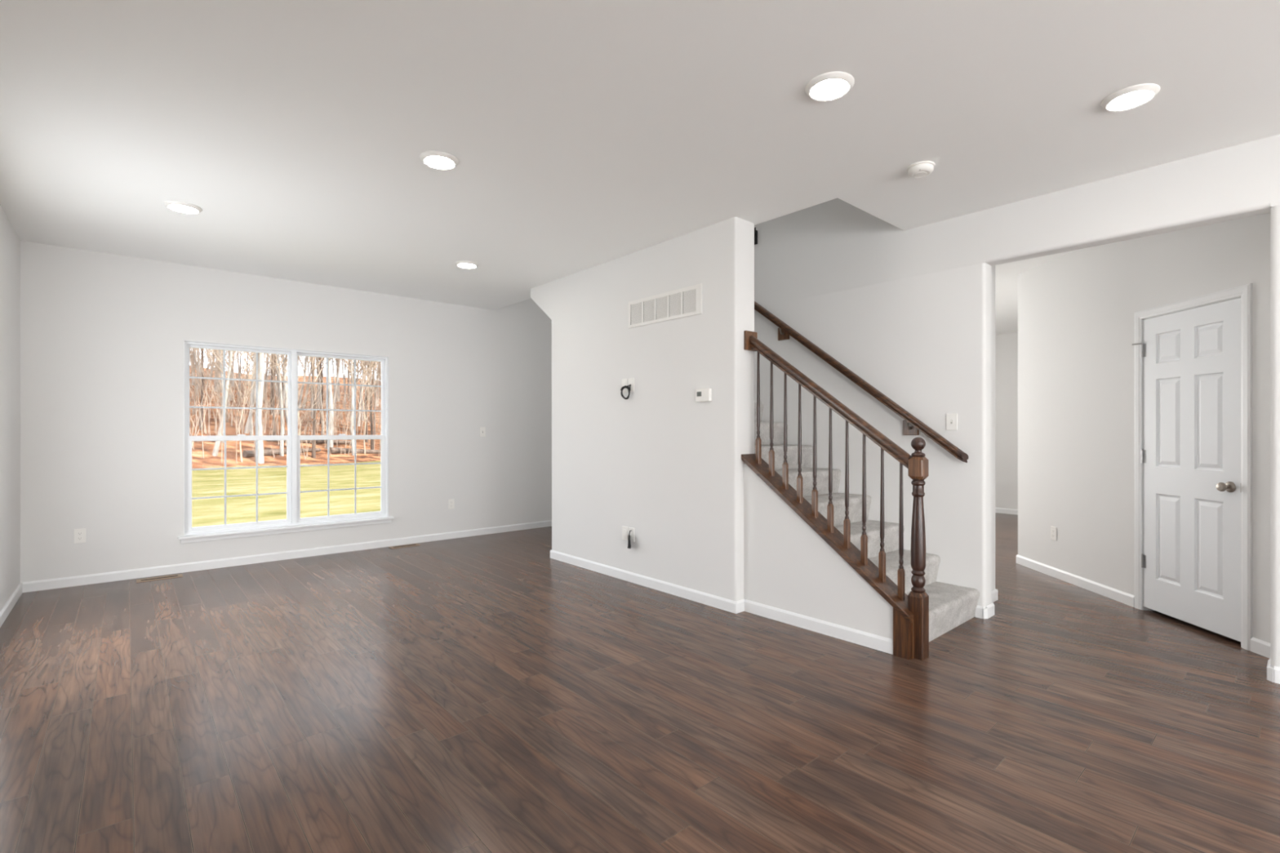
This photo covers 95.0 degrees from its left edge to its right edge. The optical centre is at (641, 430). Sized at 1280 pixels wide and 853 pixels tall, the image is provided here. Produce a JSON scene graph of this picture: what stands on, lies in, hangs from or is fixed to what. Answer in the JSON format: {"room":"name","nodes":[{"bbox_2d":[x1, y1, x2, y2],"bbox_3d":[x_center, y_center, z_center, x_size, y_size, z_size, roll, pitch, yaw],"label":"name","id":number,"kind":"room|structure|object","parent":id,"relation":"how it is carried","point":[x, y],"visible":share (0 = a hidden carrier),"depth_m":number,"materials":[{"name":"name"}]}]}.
{"room":"empty living room","nodes":[
{"label":"empty living room","id":0,"kind":"room"},
{"bbox_2d":[0,204,20,611],"bbox_3d":[-0.191,-0.110,-0.825,0.140,2.740,14.212,0,0,-41],"label":"wall","id":1,"kind":"structure","parent":0,"point":[10,242],"depth_m":4.16,"materials":[{"name":"paint"}]},
{"bbox_2d":[0,582,22,627],"bbox_3d":[-0.134,1.220,-0.775,0.013,0.080,14.212,0,0,-41],"label":"baseboard","id":2,"kind":"structure","parent":1,"relation":"attached to","point":[10,604],"depth_m":4.10,"materials":[{"name":"white paint"}]},
{"bbox_2d":[20,240,551,583],"bbox_3d":[-3.020,-1.440,6.253,5.225,5.400,0.160,0,0,-41],"label":"wall","id":3,"kind":"structure","parent":0,"point":[103,335],"depth_m":5.24,"materials":[{"name":"paint"}]},
{"bbox_2d":[73,528,85,543],"bbox_3d":[-4.571,0.856,4.779,0.072,0.116,0.008,0,0,-41],"label":"wall outlet","id":4,"kind":"object","parent":3,"relation":"attached to","point":[79,535],"visible":1,"depth_m":4.78,"materials":[{"name":"white plastic"}]},
{"bbox_2d":[177,340,394,543],"bbox_3d":[-3.431,0.097,5.830,1.847,1.807,0.165,0,0,-41],"label":"window","id":5,"kind":"structure","parent":3,"relation":"in","point":[293,522],"depth_m":5.82,"materials":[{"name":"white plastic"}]},
{"bbox_2d":[22,520,551,592],"bbox_3d":[-2.958,1.220,6.192,4.932,0.080,0.013,0,0,-41],"label":"baseboard","id":6,"kind":"structure","parent":3,"relation":"attached to","point":[57,583],"depth_m":5.56,"materials":[{"name":"white paint"}]},
{"bbox_2d":[448,498,453,509],"bbox_3d":[-2.215,0.855,6.847,0.072,0.116,0.008,0,0,-41],"label":"wall outlet","id":7,"kind":"object","parent":3,"relation":"attached to","point":[451,502],"visible":1,"depth_m":6.84,"materials":[{"name":"white plastic"}]},
{"bbox_2d":[480,426,485,436],"bbox_3d":[-1.916,0.015,7.103,0.072,0.116,0.018,0,0,-41],"label":"light switch","id":8,"kind":"object","parent":3,"relation":"attached to","point":[482,429],"visible":1,"depth_m":7.11,"materials":[{"name":"white plastic"}]},
{"bbox_2d":[0,512,1279,852],"bbox_3d":[3.906,1.360,2.750,11.100,0.200,14.580,0,0,-41],"label":"floor","id":9,"kind":"structure","parent":0,"point":[489,693],"depth_m":2.57,"materials":[{"name":"brown wood"}]},
{"bbox_2d":[136,573,182,582],"bbox_3d":[-4.109,1.257,5.009,0.304,0.004,0.110,0,0,-41],"label":"floor vent","id":10,"kind":"object","parent":9,"relation":"in","point":[178,575],"visible":1,"depth_m":5.00,"materials":[{"name":"beige metal"}]},
{"bbox_2d":[388,543,420,548],"bbox_3d":[-2.580,1.257,6.404,0.304,0.004,0.110,0,0,-41],"label":"floor vent","id":11,"kind":"object","parent":9,"relation":"in","point":[411,544],"visible":1,"depth_m":6.41,"materials":[{"name":"beige metal"}]},
{"bbox_2d":[754,401,979,641],"bbox_3d":[0.825,0.025,4.907,0.938,2.470,3.354,0,0,-41],"label":"staircase","id":12,"kind":"structure","parent":9,"relation":"on","point":[950,606],"depth_m":4.18,"materials":[{"name":"grey carpet"}]},
{"bbox_2d":[0,0,1279,334],"bbox_3d":[3.906,-1.630,2.750,11.100,0.300,14.580,0,0,-41],"label":"ceiling","id":13,"kind":"structure","parent":0,"point":[582,135],"depth_m":2.77,"materials":[{"name":"paint"}]},
{"bbox_2d":[163,200,202,213],"bbox_3d":[-3.023,-1.470,3.875,0.202,0.019,0.202,0,0,-41],"label":"recessed light","id":14,"kind":"object","parent":13,"relation":"in","point":[179,206],"visible":1,"depth_m":3.85,"materials":[{"name":"white plastic"}]},
{"bbox_2d":[419,151,458,169],"bbox_3d":[-1.101,-1.470,3.202,0.202,0.019,0.202,0,0,-41],"label":"recessed light","id":15,"kind":"object","parent":13,"relation":"in","point":[439,160],"visible":1,"depth_m":3.17,"materials":[{"name":"white"}]},
{"bbox_2d":[454,260,478,268],"bbox_3d":[-1.546,-1.470,5.208,0.202,0.019,0.202,0,0,-41],"label":"recessed light","id":16,"kind":"object","parent":13,"relation":"in","point":[464,264],"visible":1,"depth_m":5.17,"materials":[{"name":"white"}]},
{"bbox_2d":[804,71,854,101],"bbox_3d":[0.808,-1.470,2.517,0.202,0.019,0.202,0,0,-41],"label":"recessed light","id":17,"kind":"object","parent":13,"relation":"in","point":[830,86],"visible":1,"depth_m":2.49,"materials":[{"name":"white"}]},
{"bbox_2d":[906,160,934,177],"bbox_3d":[1.566,-1.457,3.287,0.142,0.044,0.142,0,0,-41],"label":"smoke detector","id":18,"kind":"object","parent":13,"relation":"attached to","point":[923,168],"visible":1,"depth_m":3.25,"materials":[{"name":"white plastic"}]},
{"bbox_2d":[1101,83,1159,111],"bbox_3d":[2.166,-1.470,2.600,0.202,0.019,0.202,0,0,-41],"label":"recessed light","id":19,"kind":"object","parent":13,"relation":"in","point":[1135,95],"visible":1,"depth_m":2.58,"materials":[{"name":"white"}]},
{"bbox_2d":[530,217,754,601],"bbox_3d":[-0.168,-0.110,5.159,0.218,2.740,2.740,0,0,-41],"label":"wall","id":20,"kind":"structure","parent":0,"point":[664,464],"depth_m":4.65,"materials":[{"name":"paint"}]},
{"bbox_2d":[622,525,627,540],"bbox_3d":[-0.137,0.865,4.951,0.010,0.116,0.072,0,0,-41],"label":"wall plate","id":21,"kind":"object","parent":20,"relation":"attached to","point":[624,529],"visible":0.99,"depth_m":4.94,"materials":[{"name":"white plastic"}]},
{"bbox_2d":[622,378,627,392],"bbox_3d":[-0.139,-0.380,4.954,0.010,0.116,0.072,0,0,-41],"label":"wall plate","id":22,"kind":"object","parent":20,"relation":"attached to","point":[624,381],"visible":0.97,"depth_m":4.94,"materials":[{"name":"white plastic"}]},
{"bbox_2d":[620,384,631,399],"bbox_3d":[-0.120,-0.323,4.893,0.048,0.123,0.143,0,0,-41],"label":"cable coil","id":23,"kind":"object","parent":20,"relation":"hanging from","point":[629,385],"visible":1,"depth_m":4.89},
{"bbox_2d":[628,377,634,391],"bbox_3d":[-0.082,-0.380,4.888,0.010,0.116,0.072,0,0,-41],"label":"wall plate","id":24,"kind":"object","parent":20,"relation":"attached to","point":[631,380],"visible":0.76,"depth_m":4.88,"materials":[{"name":"white plastic"}]},
{"bbox_2d":[628,527,634,542],"bbox_3d":[-0.080,0.865,4.886,0.010,0.116,0.072,0,0,-41],"label":"wall plate","id":25,"kind":"object","parent":20,"relation":"attached to","point":[632,533],"visible":0.73,"depth_m":4.88,"materials":[{"name":"white plastic"}]},
{"bbox_2d":[627,529,631,548],"bbox_3d":[-0.099,0.899,4.843,0.035,0.150,0.141,0,0,5],"label":"cable bundle","id":26,"kind":"object","parent":25,"relation":"hanging from","point":[628,539],"visible":1,"depth_m":4.83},
{"bbox_2d":[628,283,702,328],"bbox_3d":[0.170,-0.967,4.602,0.008,0.220,0.830,0,0,-41],"label":"air vent","id":27,"kind":"object","parent":20,"relation":"in","point":[684,302],"visible":1,"depth_m":4.57,"materials":[{"name":"metal"}]},
{"bbox_2d":[695,387,711,401],"bbox_3d":[0.454,-0.259,4.262,0.031,0.094,0.136,0,0,-41],"label":"thermostat","id":28,"kind":"object","parent":20,"relation":"attached to","point":[701,394],"visible":1,"depth_m":4.24,"materials":[{"name":"white plastic"}]},
{"bbox_2d":[550,550,893,654],"bbox_3d":[0.264,1.220,4.559,0.102,0.080,3.419,0,0,-41],"label":"baseboard","id":29,"kind":"structure","parent":20,"relation":"attached to","point":[725,604],"depth_m":4.06,"materials":[{"name":"white paint"}]},
{"bbox_2d":[743,462,893,639],"bbox_3d":[1.142,0.733,3.735,0.129,1.054,1.128,0,0,-41],"label":"wall","id":30,"kind":"structure","parent":0,"point":[788,566],"depth_m":3.80,"materials":[{"name":"paint"}]},
{"bbox_2d":[741,330,928,660],"bbox_3d":[1.168,0.279,3.698,0.182,1.962,1.218,0,0,-41],"label":"stair railing","id":31,"kind":"object","parent":30,"relation":"attached to","point":[910,611],"visible":1,"depth_m":3.50,"materials":[{"name":"brown wood"}]},
{"bbox_2d":[991,265,995,591],"bbox_3d":[1.284,-0.110,5.614,0.403,2.740,3.655,0,0,-41],"label":"wall","id":32,"kind":"structure","parent":0,"point":[993,266],"depth_m":4.35,"materials":[{"name":"paint"}]},
{"bbox_2d":[991,588,998,603],"bbox_3d":[1.338,1.220,5.553,0.429,0.080,3.518,0,0,-41],"label":"baseboard","id":33,"kind":"structure","parent":32,"relation":"attached to","point":[994,593],"depth_m":4.34,"materials":[{"name":"white paint"}]},
{"bbox_2d":[995,332,1017,509],"bbox_3d":[6.357,-0.110,8.107,0.150,2.740,6.600,0,0,-41],"label":"wall","id":34,"kind":"structure","parent":0,"point":[1006,344],"depth_m":8.91,"materials":[{"name":"paint"}]},
{"bbox_2d":[995,507,1017,515],"bbox_3d":[5.270,1.220,9.222,0.013,0.080,3.190,0,0,-41],"label":"baseboard","id":35,"kind":"structure","parent":34,"relation":"attached to","point":[1000,510],"depth_m":8.90,"materials":[{"name":"white paint"}]},
{"bbox_2d":[754,133,1279,668],"bbox_3d":[3.631,-1.440,2.529,0.140,5.400,14.212,0,0,-41],"label":"wall","id":36,"kind":"structure","parent":0,"point":[908,313],"depth_m":4.15,"materials":[{"name":"paint"}]},
{"bbox_2d":[754,227,757,244],"bbox_3d":[1.018,-1.765,5.347,0.070,0.130,0.125,0,0,-41],"label":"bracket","id":37,"kind":"object","parent":36,"relation":"attached to","point":[755,230],"visible":0.44,"depth_m":5.34,"materials":[{"name":"black metal"}]},
{"bbox_2d":[754,301,968,462],"bbox_3d":[0.999,-1.182,5.352,0.090,2.801,3.672,0,0,-41],"label":"wall handrail","id":38,"kind":"object","parent":36,"relation":"attached to","point":[912,425],"visible":0.73,"depth_m":4.45,"materials":[{"name":"brown wood"}]},
{"bbox_2d":[946,413,957,430],"bbox_3d":[2.160,-0.062,4.084,0.018,0.116,0.072,0,0,-41],"label":"light switch","id":39,"kind":"object","parent":36,"relation":"attached to","point":[951,419],"visible":1,"depth_m":4.08,"materials":[{"name":"white plastic"}]},
{"bbox_2d":[975,603,994,618],"bbox_3d":[2.339,1.220,3.991,0.153,0.080,0.070,0,0,-41],"label":"baseboard","id":40,"kind":"structure","parent":36,"relation":"attached to","point":[981,612],"depth_m":3.95,"materials":[{"name":"white paint"}]},
{"bbox_2d":[1266,657,1279,684],"bbox_3d":[5.759,1.220,0.094,0.153,0.080,7.743,0,0,-41],"label":"baseboard","id":41,"kind":"structure","parent":36,"relation":"attached to","point":[1273,674],"depth_m":2.94,"materials":[{"name":"white paint"}]},
{"bbox_2d":[1017,213,1271,643],"bbox_3d":[3.587,-0.110,4.207,0.115,2.740,2.745,0,0,2],"label":"wall","id":42,"kind":"structure","parent":0,"point":[1077,308],"depth_m":4.49,"materials":[{"name":"paint"}]},
{"bbox_2d":[1050,525,1057,540],"bbox_3d":[3.558,0.885,5.061,0.009,0.116,0.072,0,0,2],"label":"wall outlet","id":43,"kind":"object","parent":42,"relation":"attached to","point":[1053,530],"visible":1,"depth_m":5.06,"materials":[{"name":"white plastic"}]},
{"bbox_2d":[1016,554,1271,658],"bbox_3d":[4.366,1.220,5.734,1.248,0.080,5.903,0,0,29],"label":"baseboard","id":44,"kind":"structure","parent":42,"relation":"attached to","point":[1261,647],"depth_m":4.57,"materials":[{"name":"white paint"}]},
{"bbox_2d":[1132,283,1252,650],"bbox_3d":[3.536,0.208,3.769,0.182,2.103,0.828,0,0,2],"label":"door","id":45,"kind":"structure","parent":42,"relation":"in","point":[1196,455],"depth_m":3.71,"materials":[{"name":"white paint"}]},
{"label":"outside","id":46,"kind":"structure","parent":0,"visible":0},
{"bbox_2d":[191,460,380,527],"bbox_3d":[-8.132,1.810,35.039,86.000,0.120,49.600,0,0,-41],"label":"lawn","id":47,"kind":"structure","parent":46,"point":[205,483],"depth_m":16.76,"materials":[{"name":"plant"}]},
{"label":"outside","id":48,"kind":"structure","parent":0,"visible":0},
{"bbox_2d":[189,364,381,468],"bbox_3d":[-32.505,-3.405,62.811,86.000,10.786,92.900,0,0,-41],"label":"bank","id":49,"kind":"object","parent":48,"point":[209,460],"visible":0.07,"depth_m":35.74,"materials":[{"name":"soil"}]},
{"bbox_2d":[196,349,200,388],"bbox_3d":[-39.446,-11.328,51.939,5.394,15.387,4.618,0,0,-16],"label":"bare tree","id":50,"kind":"object","parent":49,"relation":"on","point":[198,349],"visible":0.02,"depth_m":52.16,"materials":[{"name":"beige plant"}]},
{"bbox_2d":[193,347,210,430],"bbox_3d":[-24.784,-6.591,33.637,4.637,13.269,4.606,0,0,18],"label":"bare tree","id":51,"kind":"object","parent":49,"relation":"on","point":[195,349],"visible":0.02,"depth_m":33.15,"materials":[{"name":"brown plant"}]},
{"bbox_2d":[189,347,217,413],"bbox_3d":[-29.173,-6.244,38.213,3.213,10.512,3.393,0,0,-22],"label":"sapling","id":52,"kind":"object","parent":49,"relation":"on","point":[193,409],"visible":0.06,"depth_m":38.52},
{"bbox_2d":[189,347,220,416],"bbox_3d":[-28.232,-4.723,37.422,2.476,8.101,2.615,0,0,-8],"label":"sapling","id":53,"kind":"object","parent":49,"relation":"on","point":[191,357],"visible":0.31,"depth_m":37.62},
{"bbox_2d":[189,348,227,434],"bbox_3d":[-23.904,-3.305,32.200,2.203,7.208,2.327,0,0,-29],"label":"sapling","id":54,"kind":"object","parent":49,"relation":"on","point":[208,350],"visible":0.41,"depth_m":32.04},
{"bbox_2d":[213,350,219,391],"bbox_3d":[-38.198,-15.007,52.141,8.211,23.421,7.030,0,0,23],"label":"bare tree","id":55,"kind":"object","parent":49,"relation":"on","point":[215,350],"visible":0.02,"depth_m":52.20,"materials":[{"name":"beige plant"}]},
{"bbox_2d":[200,348,244,456],"bbox_3d":[-20.896,-6.511,29.382,4.610,15.810,5.646,0,0,12],"label":"bare tree","id":56,"kind":"object","parent":49,"relation":"on","point":[215,451],"visible":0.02,"depth_m":29.34,"materials":[{"name":"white plant"}]},
{"bbox_2d":[218,350,228,443],"bbox_3d":[-21.784,-6.718,30.796,4.269,14.851,4.469,0,0,-6],"label":"bare tree","id":57,"kind":"object","parent":49,"relation":"on","point":[220,364],"visible":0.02,"depth_m":30.99,"materials":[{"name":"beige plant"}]},
{"bbox_2d":[200,348,248,400],"bbox_3d":[-25.002,-4.287,34.727,2.632,8.610,2.780,0,0,7],"label":"sapling","id":58,"kind":"object","parent":49,"relation":"on","point":[214,366],"visible":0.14,"depth_m":35.12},
{"bbox_2d":[231,351,234,386],"bbox_3d":[-39.022,-12.671,57.124,5.098,16.939,4.869,0,0,17],"label":"bare tree","id":59,"kind":"object","parent":49,"relation":"on","point":[233,381],"visible":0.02,"depth_m":56.83,"materials":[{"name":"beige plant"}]},
{"bbox_2d":[213,349,253,426],"bbox_3d":[-26.119,-4.551,37.052,2.666,8.723,2.816,0,0,24],"label":"sapling","id":60,"kind":"object","parent":49,"relation":"on","point":[214,349],"visible":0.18,"depth_m":37.35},
{"bbox_2d":[236,351,240,395],"bbox_3d":[-36.735,-11.296,52.706,4.970,16.514,4.747,0,0,-11],"label":"bare tree","id":61,"kind":"object","parent":49,"relation":"on","point":[237,352],"visible":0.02,"depth_m":53.08,"materials":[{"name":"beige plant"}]},
{"bbox_2d":[208,349,284,462],"bbox_3d":[-20.241,-2.704,30.005,2.672,8.742,2.822,0,0,10],"label":"sapling","id":62,"kind":"object","parent":49,"relation":"on","point":[245,365],"visible":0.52,"depth_m":29.57,"materials":[{"name":"plant"}]},
{"bbox_2d":[243,351,258,433],"bbox_3d":[-23.108,-7.896,35.045,4.779,16.388,5.852,0,0,8],"label":"bare tree","id":63,"kind":"object","parent":49,"relation":"on","point":[247,424],"visible":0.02,"depth_m":35.00,"materials":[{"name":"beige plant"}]},
{"bbox_2d":[247,352,256,435],"bbox_3d":[-22.654,-6.916,34.080,4.273,14.863,4.473,0,0,6],"label":"bare tree","id":64,"kind":"object","parent":49,"relation":"on","point":[255,355],"visible":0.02,"depth_m":33.64,"materials":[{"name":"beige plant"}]},
{"bbox_2d":[254,352,264,463],"bbox_3d":[-20.086,-9.432,30.615,6.685,22.272,7.808,0,0,-1],"label":"bare tree","id":65,"kind":"object","parent":49,"relation":"on","point":[261,358],"visible":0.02,"depth_m":30.28,"materials":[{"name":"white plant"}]},
{"bbox_2d":[247,352,275,384],"bbox_3d":[-25.064,-4.796,39.234,3.014,9.336,2.854,0,0,-29],"label":"sapling","id":66,"kind":"object","parent":49,"relation":"on","point":[249,353],"visible":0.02,"depth_m":39.13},
{"bbox_2d":[248,353,277,407],"bbox_3d":[-29.884,-5.926,47.252,2.553,8.352,2.696,0,0,13],"label":"sapling","id":67,"kind":"object","parent":49,"relation":"on","point":[265,353],"visible":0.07,"depth_m":46.92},
{"bbox_2d":[243,352,287,432],"bbox_3d":[-23.507,-4.204,36.769,2.734,8.944,2.887,0,0,-34],"label":"sapling","id":68,"kind":"object","parent":49,"relation":"on","point":[277,383],"visible":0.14,"depth_m":37.00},
{"bbox_2d":[262,353,268,401],"bbox_3d":[-33.906,-11.968,53.087,5.498,18.855,6.733,0,0,38],"label":"bare tree","id":69,"kind":"object","parent":49,"relation":"on","point":[268,353],"visible":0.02,"depth_m":53.11,"materials":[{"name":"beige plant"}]},
{"bbox_2d":[270,355,275,414],"bbox_3d":[-27.544,-8.125,43.676,4.934,14.118,4.900,0,0,-28],"label":"bare tree","id":70,"kind":"object","parent":49,"relation":"on","point":[272,378],"visible":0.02,"depth_m":43.27,"materials":[{"name":"brown plant"}]},
{"bbox_2d":[264,354,283,442],"bbox_3d":[-21.493,-5.234,33.585,4.156,11.974,4.184,0,0,-22],"label":"bare tree","id":71,"kind":"object","parent":49,"relation":"on","point":[272,359],"visible":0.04,"depth_m":33.78,"materials":[{"name":"brown plant"}]},
{"bbox_2d":[274,356,279,413],"bbox_3d":[-27.304,-10.453,44.051,6.624,18.548,5.409,0,0,16],"label":"bare tree","id":72,"kind":"object","parent":49,"relation":"on","point":[277,368],"visible":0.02,"depth_m":44.03,"materials":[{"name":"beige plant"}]},
{"bbox_2d":[274,354,287,434],"bbox_3d":[-23.743,-7.099,38.717,4.267,14.843,4.467,0,0,-2],"label":"bare tree","id":73,"kind":"object","parent":49,"relation":"on","point":[283,393],"visible":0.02,"depth_m":38.35,"materials":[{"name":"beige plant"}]},
{"bbox_2d":[275,354,287,456],"bbox_3d":[-19.287,-6.522,31.807,4.591,15.970,4.806,0,0,-7],"label":"bare tree","id":74,"kind":"object","parent":49,"relation":"on","point":[282,442],"visible":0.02,"depth_m":32.07,"materials":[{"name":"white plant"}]},
{"bbox_2d":[242,448,320,457],"bbox_3d":[-19.649,0.906,32.456,0.471,0.966,4.508,0,0,22],"label":"fallen log","id":75,"kind":"object","parent":49,"relation":"on","point":[247,453],"visible":0.52,"depth_m":31.54,"materials":[{"name":"wood"}]},
{"bbox_2d":[189,358,381,463],"bbox_3d":[-26.911,-3.143,52.717,36.561,9.690,46.601,0,0,-41],"label":"trees","id":76,"kind":"object","parent":49,"relation":"on","point":[239,401],"visible":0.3,"depth_m":38.60,"materials":[{"name":"plant"}]},
{"bbox_2d":[254,353,324,435],"bbox_3d":[-18.960,-3.172,31.911,2.984,9.761,3.151,0,0,37],"label":"sapling","id":77,"kind":"object","parent":49,"relation":"on","point":[279,367],"visible":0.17,"depth_m":32.17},
{"bbox_2d":[279,354,300,425],"bbox_3d":[-21.404,-7.592,35.461,5.964,16.702,4.870,0,0,-43],"label":"bare tree","id":78,"kind":"object","parent":49,"relation":"on","point":[284,360],"visible":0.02,"depth_m":35.46,"materials":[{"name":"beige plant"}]},
{"bbox_2d":[297,355,309,412],"bbox_3d":[-24.108,-8.049,41.647,4.619,15.840,5.656,0,0,-24],"label":"bare tree","id":79,"kind":"object","parent":49,"relation":"on","point":[306,360],"visible":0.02,"depth_m":41.67,"materials":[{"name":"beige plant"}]},
{"bbox_2d":[301,367,311,408],"bbox_3d":[-30.514,-11.018,53.954,5.380,18.450,6.588,0,0,-11],"label":"bare tree","id":80,"kind":"object","parent":49,"relation":"on","point":[310,373],"visible":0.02,"depth_m":53.88,"materials":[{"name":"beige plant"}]},
{"bbox_2d":[266,440,350,444],"bbox_3d":[-19.945,0.415,35.800,0.444,0.918,5.515,0,0,30],"label":"fallen log","id":81,"kind":"object","parent":49,"relation":"on","point":[339,442],"visible":0.4,"depth_m":36.13,"materials":[{"name":"wood"}]},
{"bbox_2d":[300,355,324,391],"bbox_3d":[-29.309,-5.626,52.767,2.663,8.250,2.522,0,0,35],"label":"sapling","id":82,"kind":"object","parent":49,"relation":"on","point":[304,356],"visible":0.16,"depth_m":52.66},
{"bbox_2d":[311,356,315,418],"bbox_3d":[-25.015,-9.878,45.909,5.414,17.990,5.172,0,0,28],"label":"bare tree","id":83,"kind":"object","parent":49,"relation":"on","point":[312,394],"visible":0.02,"depth_m":45.68,"materials":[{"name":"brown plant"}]},
{"bbox_2d":[308,356,326,457],"bbox_3d":[-18.035,-5.696,33.314,5.084,14.646,5.118,0,0,10],"label":"bare tree","id":84,"kind":"object","parent":49,"relation":"on","point":[313,443],"visible":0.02,"depth_m":33.24,"materials":[{"name":"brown plant"}]},
{"bbox_2d":[309,356,326,435],"bbox_3d":[-21.418,-5.602,38.956,3.764,12.509,3.596,0,0,-44],"label":"bare tree","id":85,"kind":"object","parent":49,"relation":"on","point":[317,358],"visible":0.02,"depth_m":39.28,"materials":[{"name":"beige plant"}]},
{"bbox_2d":[315,359,320,408],"bbox_3d":[-30.826,-13.009,55.421,7.742,22.084,6.628,0,0,-19],"label":"bare tree","id":86,"kind":"object","parent":49,"relation":"on","point":[316,359],"visible":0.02,"depth_m":55.73,"materials":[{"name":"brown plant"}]},
{"bbox_2d":[315,357,323,408],"bbox_3d":[-30.354,-8.277,55.253,3.756,13.066,3.932,0,0,17],"label":"bare tree","id":87,"kind":"object","parent":49,"relation":"on","point":[316,357],"visible":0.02,"depth_m":54.84,"materials":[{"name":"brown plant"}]},
{"bbox_2d":[319,357,326,423],"bbox_3d":[-23.459,-7.363,44.019,4.865,14.017,4.898,0,0,9],"label":"bare tree","id":88,"kind":"object","parent":49,"relation":"on","point":[322,390],"visible":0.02,"depth_m":43.93,"materials":[{"name":"brown plant"}]},
{"bbox_2d":[325,358,333,448],"bbox_3d":[-19.109,-8.882,35.370,7.086,20.211,6.066,0,0,-7],"label":"bare tree","id":89,"kind":"object","parent":49,"relation":"on","point":[331,420],"visible":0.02,"depth_m":35.63,"materials":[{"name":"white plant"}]},
{"bbox_2d":[331,359,336,416],"bbox_3d":[-26.767,-9.343,51.281,4.752,16.531,4.975,0,0,14],"label":"bare tree","id":90,"kind":"object","parent":49,"relation":"on","point":[334,382],"visible":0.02,"depth_m":51.64,"materials":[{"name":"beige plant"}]},
{"bbox_2d":[332,359,340,403],"bbox_3d":[-25.872,-9.717,49.801,5.088,17.450,6.231,0,0,-40],"label":"bare tree","id":91,"kind":"object","parent":49,"relation":"on","point":[339,365],"visible":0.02,"depth_m":49.83,"materials":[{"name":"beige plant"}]},
{"bbox_2d":[330,359,342,382],"bbox_3d":[-27.975,-8.147,53.635,4.936,13.822,4.031,0,0,40],"label":"bare tree","id":92,"kind":"object","parent":49,"relation":"on","point":[338,359],"visible":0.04,"depth_m":53.67,"materials":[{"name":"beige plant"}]},
{"bbox_2d":[336,359,340,401],"bbox_3d":[-31.526,-13.653,61.692,6.408,21.349,7.484,0,0,-24],"label":"bare tree","id":93,"kind":"object","parent":49,"relation":"on","point":[338,397],"visible":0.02,"depth_m":61.67,"materials":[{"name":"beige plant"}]},
{"bbox_2d":[341,359,346,408],"bbox_3d":[-29.769,-9.685,57.986,4.551,15.124,4.348,0,0,-20],"label":"bare tree","id":94,"kind":"object","parent":49,"relation":"on","point":[341,359],"visible":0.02,"depth_m":58.37,"materials":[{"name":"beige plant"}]},
{"bbox_2d":[347,359,349,399],"bbox_3d":[-34.072,-11.273,67.617,5.509,15.870,5.546,0,0,40],"label":"bare tree","id":95,"kind":"object","parent":49,"relation":"on","point":[348,359],"visible":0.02,"depth_m":67.30,"materials":[{"name":"brown plant"}]},
{"bbox_2d":[331,358,377,414],"bbox_3d":[-18.751,-5.212,38.631,4.364,12.489,4.335,0,0,14],"label":"bare tree","id":96,"kind":"object","parent":49,"relation":"on","point":[334,362],"visible":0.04,"depth_m":38.22,"materials":[{"name":"brown plant"}]},
{"bbox_2d":[328,447,380,453],"bbox_3d":[-17.051,1.101,37.027,0.410,0.897,5.017,0,0,38],"label":"fallen log","id":97,"kind":"object","parent":49,"relation":"on","point":[333,450],"visible":0.48,"depth_m":35.94,"materials":[{"name":"wood"}]},
{"bbox_2d":[336,358,373,456],"bbox_3d":[-17.639,-6.839,35.938,6.103,17.091,4.984,0,0,-16],"label":"bare tree","id":98,"kind":"object","parent":49,"relation":"on","point":[351,366],"visible":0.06,"depth_m":35.99,"materials":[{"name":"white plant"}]},
{"bbox_2d":[348,360,365,431],"bbox_3d":[-21.117,-5.701,43.635,3.530,12.281,3.696,0,0,44],"label":"bare tree","id":99,"kind":"object","parent":49,"relation":"on","point":[358,364],"visible":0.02,"depth_m":43.27,"materials":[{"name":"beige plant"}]},
{"bbox_2d":[341,359,381,453],"bbox_3d":[-17.540,-3.303,36.480,3.171,9.822,3.002,0,0,-8],"label":"sapling","id":100,"kind":"object","parent":49,"relation":"on","point":[368,397],"visible":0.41,"depth_m":36.60,"materials":[{"name":"plant"}]},
{"bbox_2d":[356,360,367,426],"bbox_3d":[-22.312,-8.820,46.823,6.150,17.222,5.022,0,0,21],"label":"bare tree","id":101,"kind":"object","parent":49,"relation":"on","point":[360,397],"visible":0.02,"depth_m":46.65,"materials":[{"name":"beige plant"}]},
{"bbox_2d":[360,361,364,421],"bbox_3d":[-24.597,-9.582,51.755,5.097,17.731,5.336,0,0,18],"label":"bare tree","id":102,"kind":"object","parent":49,"relation":"on","point":[362,408],"visible":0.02,"depth_m":51.11,"materials":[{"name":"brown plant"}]},
{"bbox_2d":[350,360,381,442],"bbox_3d":[-19.607,-6.224,41.395,4.995,14.295,4.962,0,0,-40],"label":"bare tree","id":103,"kind":"object","parent":49,"relation":"on","point":[366,429],"visible":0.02,"depth_m":41.04,"materials":[{"name":"brown plant"}]},
{"bbox_2d":[363,360,377,449],"bbox_3d":[-17.832,-5.755,37.749,5.035,14.506,5.069,0,0,11],"label":"bare tree","id":104,"kind":"object","parent":49,"relation":"on","point":[372,378],"visible":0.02,"depth_m":37.71,"materials":[{"name":"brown plant"}]},
{"bbox_2d":[361,361,381,435],"bbox_3d":[-20.123,-3.803,43.961,2.852,8.833,2.700,0,0,33],"label":"sapling","id":105,"kind":"object","parent":49,"relation":"on","point":[379,372],"visible":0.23,"depth_m":43.79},
{"bbox_2d":[373,361,381,434],"bbox_3d":[-20.192,-6.117,45.351,3.896,12.946,3.722,0,0,-16],"label":"bare tree","id":106,"kind":"object","parent":49,"relation":"on","point":[376,362],"visible":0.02,"depth_m":44.94,"materials":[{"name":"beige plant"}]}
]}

